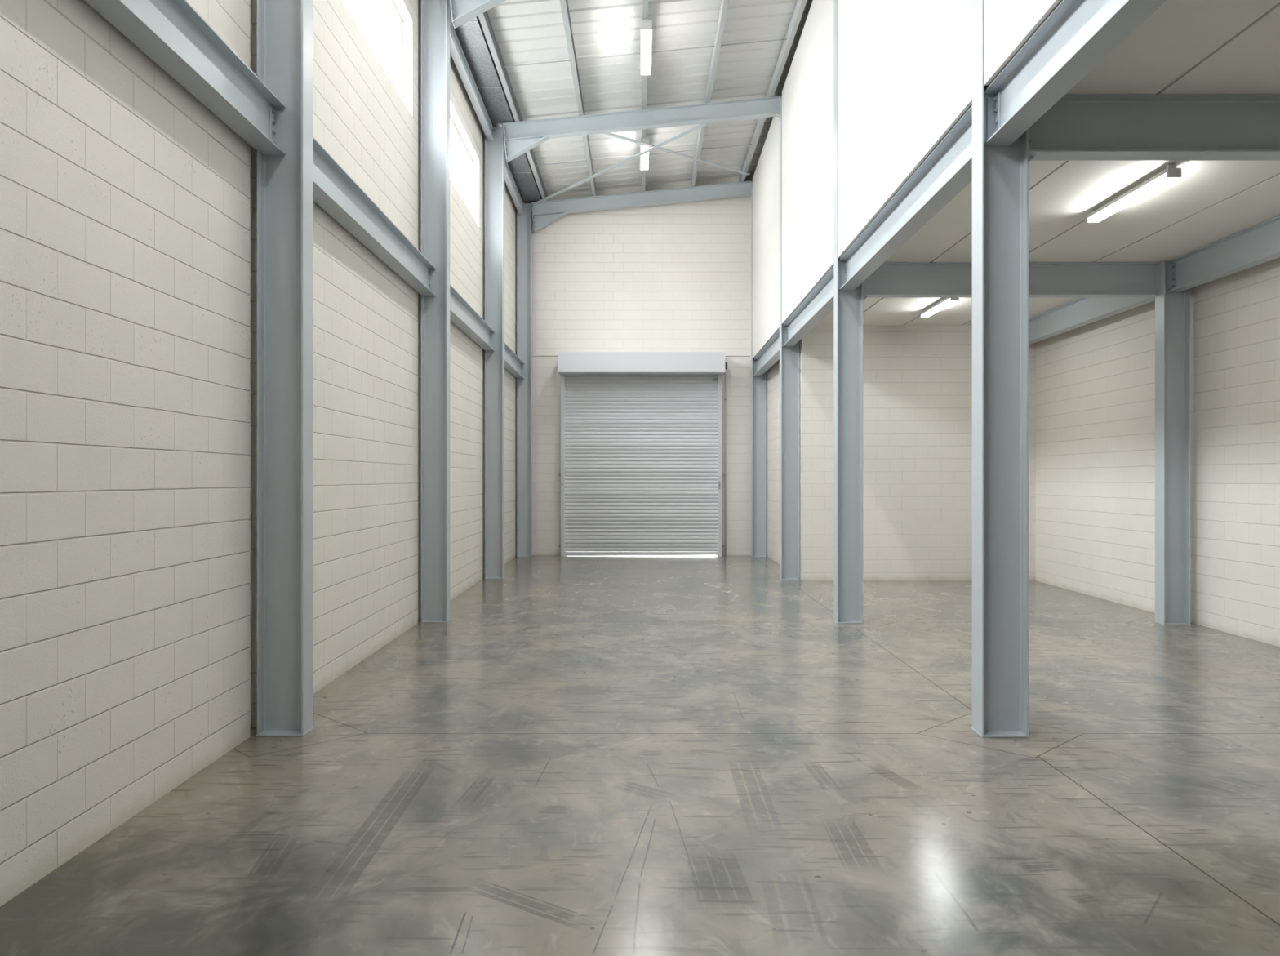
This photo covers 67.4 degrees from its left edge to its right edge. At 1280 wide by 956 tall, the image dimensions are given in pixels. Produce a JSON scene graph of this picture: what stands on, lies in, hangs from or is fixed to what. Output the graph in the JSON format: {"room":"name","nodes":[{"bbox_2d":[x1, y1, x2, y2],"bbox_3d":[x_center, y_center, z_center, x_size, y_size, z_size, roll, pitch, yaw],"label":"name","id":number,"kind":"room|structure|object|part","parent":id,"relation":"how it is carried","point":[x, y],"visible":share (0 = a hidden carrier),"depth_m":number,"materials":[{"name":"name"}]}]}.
{"room":"empty warehouse","nodes":[
{"label":"empty warehouse","id":0,"kind":"room"},
{"bbox_2d":[0,0,515,906],"bbox_3d":[-2.540,-2.085,8.110,0.250,7.350,23.223,0,0,-1],"label":"wall","id":1,"kind":"structure","parent":0,"point":[128,206],"depth_m":4.79,"materials":[{"name":"beige brick"}]},
{"bbox_2d":[368,0,402,100],"bbox_3d":[-2.545,-4.375,8.425,0.045,1.030,3.691,0,0,-1],"label":"window","id":2,"kind":"structure","parent":1,"relation":"in","point":[371,2],"depth_m":10.14,"materials":[{"name":"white glass"}]},
{"bbox_2d":[449,115,472,215],"bbox_3d":[-2.586,-4.375,12.910,0.045,1.030,3.721,0,0,-1],"label":"window","id":3,"kind":"structure","parent":1,"relation":"in","point":[459,140],"depth_m":13.65,"materials":[{"name":"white glass"}]},
{"bbox_2d":[0,555,1279,955],"bbox_3d":[1.800,1.690,8.085,9.600,0.200,23.770,0,0,0],"label":"floor","id":4,"kind":"structure","parent":0,"point":[623,755],"depth_m":4.75,"materials":[{"name":"concrete"}]},
{"bbox_2d":[256,0,313,736],"bbox_3d":[-2.216,-1.990,6.003,0.291,7.160,0.191,0,0,0],"label":"steel column","id":5,"kind":"structure","parent":4,"relation":"on","point":[285,28],"depth_m":6.00,"materials":[{"name":"grey metal"}]},
{"bbox_2d":[84,0,285,155],"bbox_3d":[-2.268,-2.167,3.598,0.151,0.305,4.797,0,0,-1],"label":"steel beam","id":6,"kind":"structure","parent":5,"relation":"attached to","point":[172,33],"depth_m":4.97,"materials":[{"name":"grey metal"}]},
{"bbox_3d":[-2.216,1.584,6.003,0.291,0.012,0.191,0,0,0],"label":"plate","id":7,"kind":"part","parent":5,"relation":"part of","materials":[{"name":"grey metal"}]},
{"bbox_2d":[313,137,435,296],"bbox_3d":[-2.314,-2.167,8.328,0.151,0.305,4.638,0,0,-1],"label":"steel beam","id":8,"kind":"structure","parent":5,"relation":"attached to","point":[335,191],"depth_m":8.04,"materials":[{"name":"grey metal"}]},
{"bbox_2d":[420,0,450,622],"bbox_3d":[-2.268,-1.990,10.652,0.291,7.160,0.191,0,0,0],"label":"steel column","id":9,"kind":"structure","parent":4,"relation":"on","point":[435,14],"depth_m":10.65,"materials":[{"name":"grey metal"}]},
{"bbox_3d":[-2.268,1.584,10.652,0.291,0.012,0.191,0,0,0],"label":"plate","id":10,"kind":"part","parent":9,"relation":"part of","materials":[{"name":"grey metal"}]},
{"bbox_2d":[449,18,493,141],"bbox_3d":[-2.344,-5.430,12.947,0.101,0.180,4.578,0,0,0],"label":"beam","id":11,"kind":"structure","parent":9,"relation":"attached to","point":[456,52],"depth_m":13.14,"materials":[{"name":"grey metal"}]},
{"bbox_2d":[449,0,506,29],"bbox_3d":[0.028,-5.505,10.635,4.304,0.988,0.165,0,0,0],"label":"rafter","id":12,"kind":"object","parent":9,"relation":"attached to","point":[462,11],"visible":1,"depth_m":10.63,"materials":[{"name":"grey metal"}]},
{"bbox_3d":[-2.089,-5.295,10.635,0.014,0.570,0.165,-6,0,0],"label":"plate","id":13,"kind":"part","parent":12,"relation":"part of","materials":[{"name":"grey metal"}]},
{"bbox_2d":[484,124,504,578],"bbox_3d":[-2.305,-1.990,15.242,0.291,7.160,0.191,0,0,0],"label":"steel column","id":14,"kind":"structure","parent":4,"relation":"on","point":[494,150],"depth_m":15.24,"materials":[{"name":"grey metal"}]},
{"bbox_2d":[449,284,494,351],"bbox_3d":[-2.359,-2.167,12.947,0.151,0.305,4.578,0,0,0],"label":"wall rail","id":15,"kind":"object","parent":14,"relation":"attached to","point":[462,314],"visible":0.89,"depth_m":13.24,"materials":[{"name":"grey metal"}]},
{"bbox_3d":[-2.305,1.584,15.242,0.291,0.012,0.191,0,0,0],"label":"plate","id":16,"kind":"part","parent":14,"relation":"part of","materials":[{"name":"grey metal"}]},
{"bbox_2d":[504,157,524,214],"bbox_3d":[-2.383,-5.430,17.367,0.101,0.180,4.238,0,0,-1],"label":"beam","id":17,"kind":"structure","parent":14,"relation":"attached to","point":[508,179],"depth_m":17.98,"materials":[{"name":"grey metal"}]},
{"bbox_2d":[504,342,524,378],"bbox_3d":[-2.398,-2.167,17.367,0.150,0.305,4.238,0,0,-1],"label":"wall rail","id":18,"kind":"object","parent":14,"relation":"attached to","point":[513,362],"visible":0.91,"depth_m":18.16,"materials":[{"name":"grey metal"}]},
{"bbox_2d":[502,96,780,162],"bbox_3d":[0.034,-5.505,15.170,4.392,0.997,0.165,0,0,0],"label":"rafter","id":19,"kind":"object","parent":14,"relation":"attached to","point":[519,137],"visible":1,"depth_m":15.17,"materials":[{"name":"grey metal"}]},
{"bbox_2d":[449,5,542,203],"bbox_3d":[-2.175,-5.677,12.850,0.370,0.166,13.700,0,0,0],"label":"gutter","id":20,"kind":"object","parent":19,"relation":"on","point":[471,37],"visible":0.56,"depth_m":13.84,"materials":[{"name":"grey paint"}]},
{"bbox_3d":[-2.127,-5.291,15.170,0.014,0.570,0.165,-6,0,0],"label":"plate","id":21,"kind":"part","parent":19,"relation":"part of","materials":[{"name":"grey metal"}]},
{"bbox_2d":[478,11,547,200],"bbox_3d":[-1.934,-5.698,13.345,0.074,0.208,12.690,0,0,0],"label":"purlin","id":22,"kind":"structure","parent":19,"relation":"on","point":[484,18],"depth_m":13.77,"materials":[{"name":"grey paint"}]},
{"bbox_2d":[560,0,596,195],"bbox_3d":[-0.929,-5.797,13.345,0.074,0.208,12.690,0,0,0],"label":"purlin","id":23,"kind":"structure","parent":19,"relation":"on","point":[564,3],"depth_m":13.71,"materials":[{"name":"grey paint"}]},
{"bbox_2d":[502,59,569,67],"bbox_3d":[-1.427,-5.736,13.300,0.939,0.118,0.024,0,0,0],"label":"rod","id":24,"kind":"object","parent":23,"relation":"attached to","point":[569,60],"visible":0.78,"depth_m":13.29,"materials":[{"name":"grey paint"}]},
{"bbox_2d":[536,160,586,166],"bbox_3d":[-1.427,-5.736,17.500,0.939,0.118,0.024,0,0,0],"label":"rod","id":25,"kind":"object","parent":23,"relation":"attached to","point":[586,160],"visible":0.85,"depth_m":17.49,"materials":[{"name":"grey paint"}]},
{"bbox_2d":[533,123,708,204],"bbox_3d":[-0.520,-5.590,17.328,0.090,0.013,5.181,0,-1,-38],"label":"brace","id":26,"kind":"object","parent":19,"relation":"attached to","point":[700,126],"visible":1,"depth_m":16.96,"materials":[{"name":"grey metal"}]},
{"bbox_2d":[641,0,648,191],"bbox_3d":[0.066,-5.895,13.345,0.074,0.208,12.690,0,0,0],"label":"purlin","id":27,"kind":"structure","parent":19,"relation":"on","point":[645,15],"depth_m":14.47,"materials":[{"name":"grey paint"}]},
{"bbox_2d":[575,53,640,61],"bbox_3d":[-0.427,-5.835,13.300,0.929,0.117,0.024,0,0,0],"label":"rod","id":28,"kind":"object","parent":27,"relation":"attached to","point":[576,60],"visible":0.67,"depth_m":13.29,"materials":[{"name":"grey paint"}]},
{"bbox_2d":[591,155,632,160],"bbox_3d":[-0.427,-5.835,17.500,0.929,0.117,0.024,0,0,0],"label":"rod","id":29,"kind":"object","parent":27,"relation":"attached to","point":[628,156],"visible":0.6,"depth_m":17.49,"materials":[{"name":"grey paint"}]},
{"bbox_2d":[640,137,648,170],"bbox_3d":[0.082,-5.722,16.975,0.143,0.143,1.350,0,0,0],"label":"roof light","id":30,"kind":"object","parent":27,"relation":"attached to","point":[644,158],"visible":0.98,"depth_m":16.92,"materials":[{"name":"white plastic"}]},
{"bbox_2d":[640,18,652,75],"bbox_3d":[0.082,-5.722,12.790,0.143,0.143,1.420,0,0,0],"label":"roof light","id":31,"kind":"object","parent":27,"relation":"attached to","point":[646,24],"visible":1,"depth_m":12.59,"materials":[{"name":"white plastic"}]},
{"bbox_2d":[604,133,750,174],"bbox_3d":[0.735,-5.708,16.973,0.090,0.395,4.370,0,0,39],"label":"brace","id":32,"kind":"object","parent":19,"relation":"attached to","point":[608,134],"visible":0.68,"depth_m":16.86,"materials":[{"name":"grey metal"}]},
{"bbox_2d":[690,0,728,186],"bbox_3d":[1.066,-5.994,13.345,0.074,0.208,12.690,0,0,0],"label":"purlin","id":33,"kind":"structure","parent":19,"relation":"on","point":[724,3],"depth_m":13.94,"materials":[{"name":"grey paint"}]},
{"bbox_2d":[648,149,697,155],"bbox_3d":[0.570,-5.933,17.500,0.934,0.118,0.024,0,0,0],"label":"rod","id":34,"kind":"object","parent":33,"relation":"attached to","point":[694,149],"visible":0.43,"depth_m":17.49,"materials":[{"name":"grey paint"}]},
{"bbox_2d":[651,45,715,53],"bbox_3d":[0.570,-5.933,13.300,0.934,0.118,0.024,0,0,0],"label":"rod","id":35,"kind":"object","parent":33,"relation":"attached to","point":[711,46],"visible":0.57,"depth_m":13.29,"materials":[{"name":"grey paint"}]},
{"bbox_2d":[739,0,807,182],"bbox_3d":[2.066,-6.092,13.345,0.074,0.208,12.690,0,0,0],"label":"purlin","id":36,"kind":"structure","parent":19,"relation":"on","point":[800,6],"depth_m":14.22,"materials":[{"name":"grey paint"}]},
{"bbox_2d":[701,143,751,150],"bbox_3d":[1.570,-6.031,17.500,0.934,0.118,0.024,0,0,0],"label":"rod","id":37,"kind":"object","parent":36,"relation":"attached to","point":[750,144],"visible":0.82,"depth_m":17.49,"materials":[{"name":"grey paint"}]},
{"bbox_2d":[720,38,786,46],"bbox_3d":[1.570,-6.031,13.300,0.934,0.118,0.024,0,0,0],"label":"rod","id":38,"kind":"object","parent":36,"relation":"attached to","point":[784,38],"visible":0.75,"depth_m":13.29,"materials":[{"name":"grey paint"}]},
{"bbox_2d":[516,202,532,556],"bbox_3d":[-2.345,-1.990,19.492,0.291,7.160,0.191,0,0,0],"label":"steel column","id":39,"kind":"structure","parent":4,"relation":"on","point":[524,222],"depth_m":19.49,"materials":[{"name":"grey metal"}]},
{"bbox_2d":[531,180,751,232],"bbox_3d":[0.041,-5.506,19.490,4.486,1.006,0.165,0,0,0],"label":"rafter","id":40,"kind":"object","parent":39,"relation":"attached to","point":[544,213],"visible":0.99,"depth_m":19.49,"materials":[{"name":"grey metal"}]},
{"bbox_3d":[-2.167,-5.287,19.490,0.014,0.570,0.165,-6,0,0],"label":"plate","id":41,"kind":"part","parent":40,"relation":"part of","materials":[{"name":"grey metal"}]},
{"bbox_2d":[751,182,766,556],"bbox_3d":[2.402,-2.185,19.433,0.291,7.550,0.191,0,0,0],"label":"steel column","id":42,"kind":"structure","parent":4,"relation":"on","point":[758,383],"depth_m":19.43,"materials":[{"name":"grey metal"}]},
{"bbox_2d":[779,96,799,579],"bbox_3d":[2.349,-2.185,15.092,0.291,7.550,0.191,0,0,0],"label":"steel column","id":43,"kind":"structure","parent":4,"relation":"on","point":[788,355],"depth_m":15.09,"materials":[{"name":"grey metal"}]},
{"bbox_2d":[753,328,779,375],"bbox_3d":[2.351,-2.232,17.262,0.166,0.335,4.328,0,0,1],"label":"beam","id":44,"kind":"structure","parent":43,"relation":"attached to","point":[769,355],"depth_m":17.55,"materials":[{"name":"grey metal"}]},
{"bbox_2d":[833,0,863,623],"bbox_3d":[2.299,-2.185,10.592,0.291,7.550,0.191,0,0,0],"label":"steel column","id":45,"kind":"structure","parent":4,"relation":"on","point":[847,304],"depth_m":10.59,"materials":[{"name":"grey metal"}]},
{"bbox_2d":[782,266,833,346],"bbox_3d":[2.299,-2.232,12.842,0.166,0.335,4.488,0,0,1],"label":"beam","id":46,"kind":"structure","parent":45,"relation":"attached to","point":[819,304],"depth_m":12.81,"materials":[{"name":"grey metal"}]},
{"bbox_3d":[2.299,1.584,10.592,0.291,0.012,0.191,0,0,0],"label":"plate","id":47,"kind":"part","parent":45,"relation":"part of","materials":[{"name":"grey metal"}]},
{"bbox_2d":[862,262,1158,301],"bbox_3d":[4.061,-2.152,10.595,3.238,0.412,0.165,0,0,0],"label":"cross beam","id":48,"kind":"structure","parent":45,"relation":"attached to","point":[890,280],"depth_m":10.59,"materials":[{"name":"grey metal"}]},
{"bbox_2d":[971,0,1029,737],"bbox_3d":[2.243,-2.185,5.982,0.291,7.550,0.191,0,0,0],"label":"steel column","id":49,"kind":"structure","parent":4,"relation":"on","point":[1000,174],"depth_m":5.98,"materials":[{"name":"grey metal"}]},
{"bbox_2d":[838,105,972,290],"bbox_3d":[2.246,-2.232,8.287,0.165,0.335,4.598,0,0,1],"label":"beam","id":50,"kind":"structure","parent":49,"relation":"attached to","point":[947,171],"depth_m":7.76,"materials":[{"name":"grey metal"}]},
{"bbox_3d":[2.243,1.584,5.982,0.291,0.012,0.191,0,0,0],"label":"plate","id":51,"kind":"part","parent":49,"relation":"part of","materials":[{"name":"grey metal"}]},
{"bbox_2d":[984,0,1167,146],"bbox_3d":[2.191,-2.232,3.588,0.166,0.335,4.777,0,0,1],"label":"beam","id":52,"kind":"structure","parent":49,"relation":"attached to","point":[1077,35],"depth_m":5.06,"materials":[{"name":"grey metal"}]},
{"bbox_2d":[1028,94,1279,162],"bbox_3d":[4.048,-2.152,5.985,3.324,0.412,0.165,0,0,0],"label":"cross beam","id":53,"kind":"structure","parent":49,"relation":"attached to","point":[1077,127],"depth_m":5.98,"materials":[{"name":"grey metal"}]},
{"bbox_3d":[2.392,-2.144,5.985,0.012,0.395,0.140,0,0,0],"label":"plate","id":54,"kind":"part","parent":53,"relation":"part of","materials":[{"name":"grey metal"}]},
{"bbox_2d":[1154,260,1191,624],"bbox_3d":[5.824,-0.384,10.502,0.291,3.948,0.191,0,0,0],"label":"steel column","id":55,"kind":"structure","parent":4,"relation":"on","point":[1172,309],"depth_m":10.50,"materials":[{"name":"grey metal"}]},
{"bbox_2d":[1028,296,1155,344],"bbox_3d":[5.843,-2.193,12.682,0.150,0.326,4.345,0,0,0],"label":"beam","id":56,"kind":"structure","parent":55,"relation":"attached to","point":[1081,312],"depth_m":12.83,"materials":[{"name":"grey metal"}]},
{"bbox_3d":[5.824,1.584,10.502,0.291,0.012,0.191,0,0,0],"label":"plate","id":57,"kind":"part","parent":55,"relation":"part of","materials":[{"name":"grey metal"}]},
{"bbox_2d":[1166,215,1279,292],"bbox_3d":[5.813,-2.193,5.747,0.150,0.326,9.495,0,0,0],"label":"beam","id":58,"kind":"structure","parent":55,"relation":"attached to","point":[1259,244],"depth_m":9.51,"materials":[{"name":"grey metal"}]},
{"bbox_2d":[515,174,767,555],"bbox_3d":[1.850,-2.710,19.841,9.200,8.600,0.258,0,0,0],"label":"wall","id":59,"kind":"structure","parent":0,"point":[674,277],"depth_m":19.71,"materials":[{"name":"beige brick"}]},
{"bbox_2d":[557,351,727,555],"bbox_3d":[0.043,-0.455,19.390,3.410,4.090,0.659,0,0,0],"label":"roller shutter","id":60,"kind":"object","parent":59,"relation":"attached to","point":[642,473],"visible":1,"depth_m":19.56,"materials":[{"name":"grey paint"}]},
{"bbox_2d":[557,351,724,375],"bbox_3d":[0.029,-2.300,19.390,3.328,0.400,0.659,0,0,0],"label":"hood","id":61,"kind":"object","parent":60,"relation":"attached to","point":[569,363],"depth_m":19.06,"materials":[{"name":"grey paint"}]},
{"bbox_3d":[0.028,1.544,19.570,3.145,0.085,0.040,0,0,0],"label":"rail","id":62,"kind":"part","parent":60,"relation":"part of","materials":[{"name":"silver metal"}]},
{"bbox_2d":[724,357,726,555],"bbox_3d":[1.755,-0.441,19.703,0.044,4.059,0.033,0,0,0],"label":"conduit pipe","id":63,"kind":"object","parent":59,"relation":"attached to","point":[725,399],"visible":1,"depth_m":19.69,"materials":[{"name":"grey metal"}]},
{"bbox_2d":[487,0,813,197],"bbox_3d":[1.925,-6.231,8.188,9.250,1.001,23.976,0,0,0],"label":"ceiling","id":64,"kind":"structure","parent":0,"point":[526,32],"depth_m":14.19,"materials":[{"name":"white metal"}]},
{"bbox_2d":[767,340,799,577],"bbox_3d":[2.643,-0.385,17.395,0.155,3.950,4.650,0,0,0],"label":"wall","id":65,"kind":"structure","parent":0,"point":[773,373],"depth_m":18.34,"materials":[{"name":"beige brick"}]},
{"bbox_2d":[750,0,1062,360],"bbox_3d":[2.189,-4.218,8.110,0.110,3.625,23.223,0,0,1],"label":"wall","id":66,"kind":"structure","parent":0,"point":[904,67],"depth_m":9.56,"materials":[{"name":"white paint"}]},
{"bbox_2d":[800,325,1035,580],"bbox_3d":[4.317,-0.385,14.960,3.625,3.950,0.200,0,0,0],"label":"wall","id":67,"kind":"structure","parent":0,"point":[917,380],"depth_m":14.86,"materials":[{"name":"beige brick"}]},
{"bbox_2d":[816,0,1279,325],"bbox_3d":[4.480,-2.435,8.110,4.040,0.150,23.220,0,0,0],"label":"ceiling","id":68,"kind":"structure","parent":0,"point":[1184,46],"depth_m":7.82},
{"bbox_2d":[920,297,958,317],"bbox_3d":[4.000,-2.305,12.860,0.103,0.106,1.320,0,0,0],"label":"light","id":69,"kind":"object","parent":68,"relation":"attached to","point":[946,302],"visible":0.74,"depth_m":12.78,"materials":[{"name":"white plastic"}]},
{"bbox_2d":[1086,164,1181,222],"bbox_3d":[4.000,-2.305,7.840,0.103,0.106,1.320,0,0,0],"label":"light","id":70,"kind":"object","parent":68,"relation":"attached to","point":[1171,173],"visible":1,"depth_m":7.69,"materials":[{"name":"white plastic"}]},
{"bbox_2d":[1035,257,1279,646],"bbox_3d":[6.140,-2.710,8.110,0.250,8.600,23.227,0,0,1],"label":"wall","id":71,"kind":"structure","parent":0,"point":[1095,381],"depth_m":11.32,"materials":[{"name":"beige brick"}]}
]}

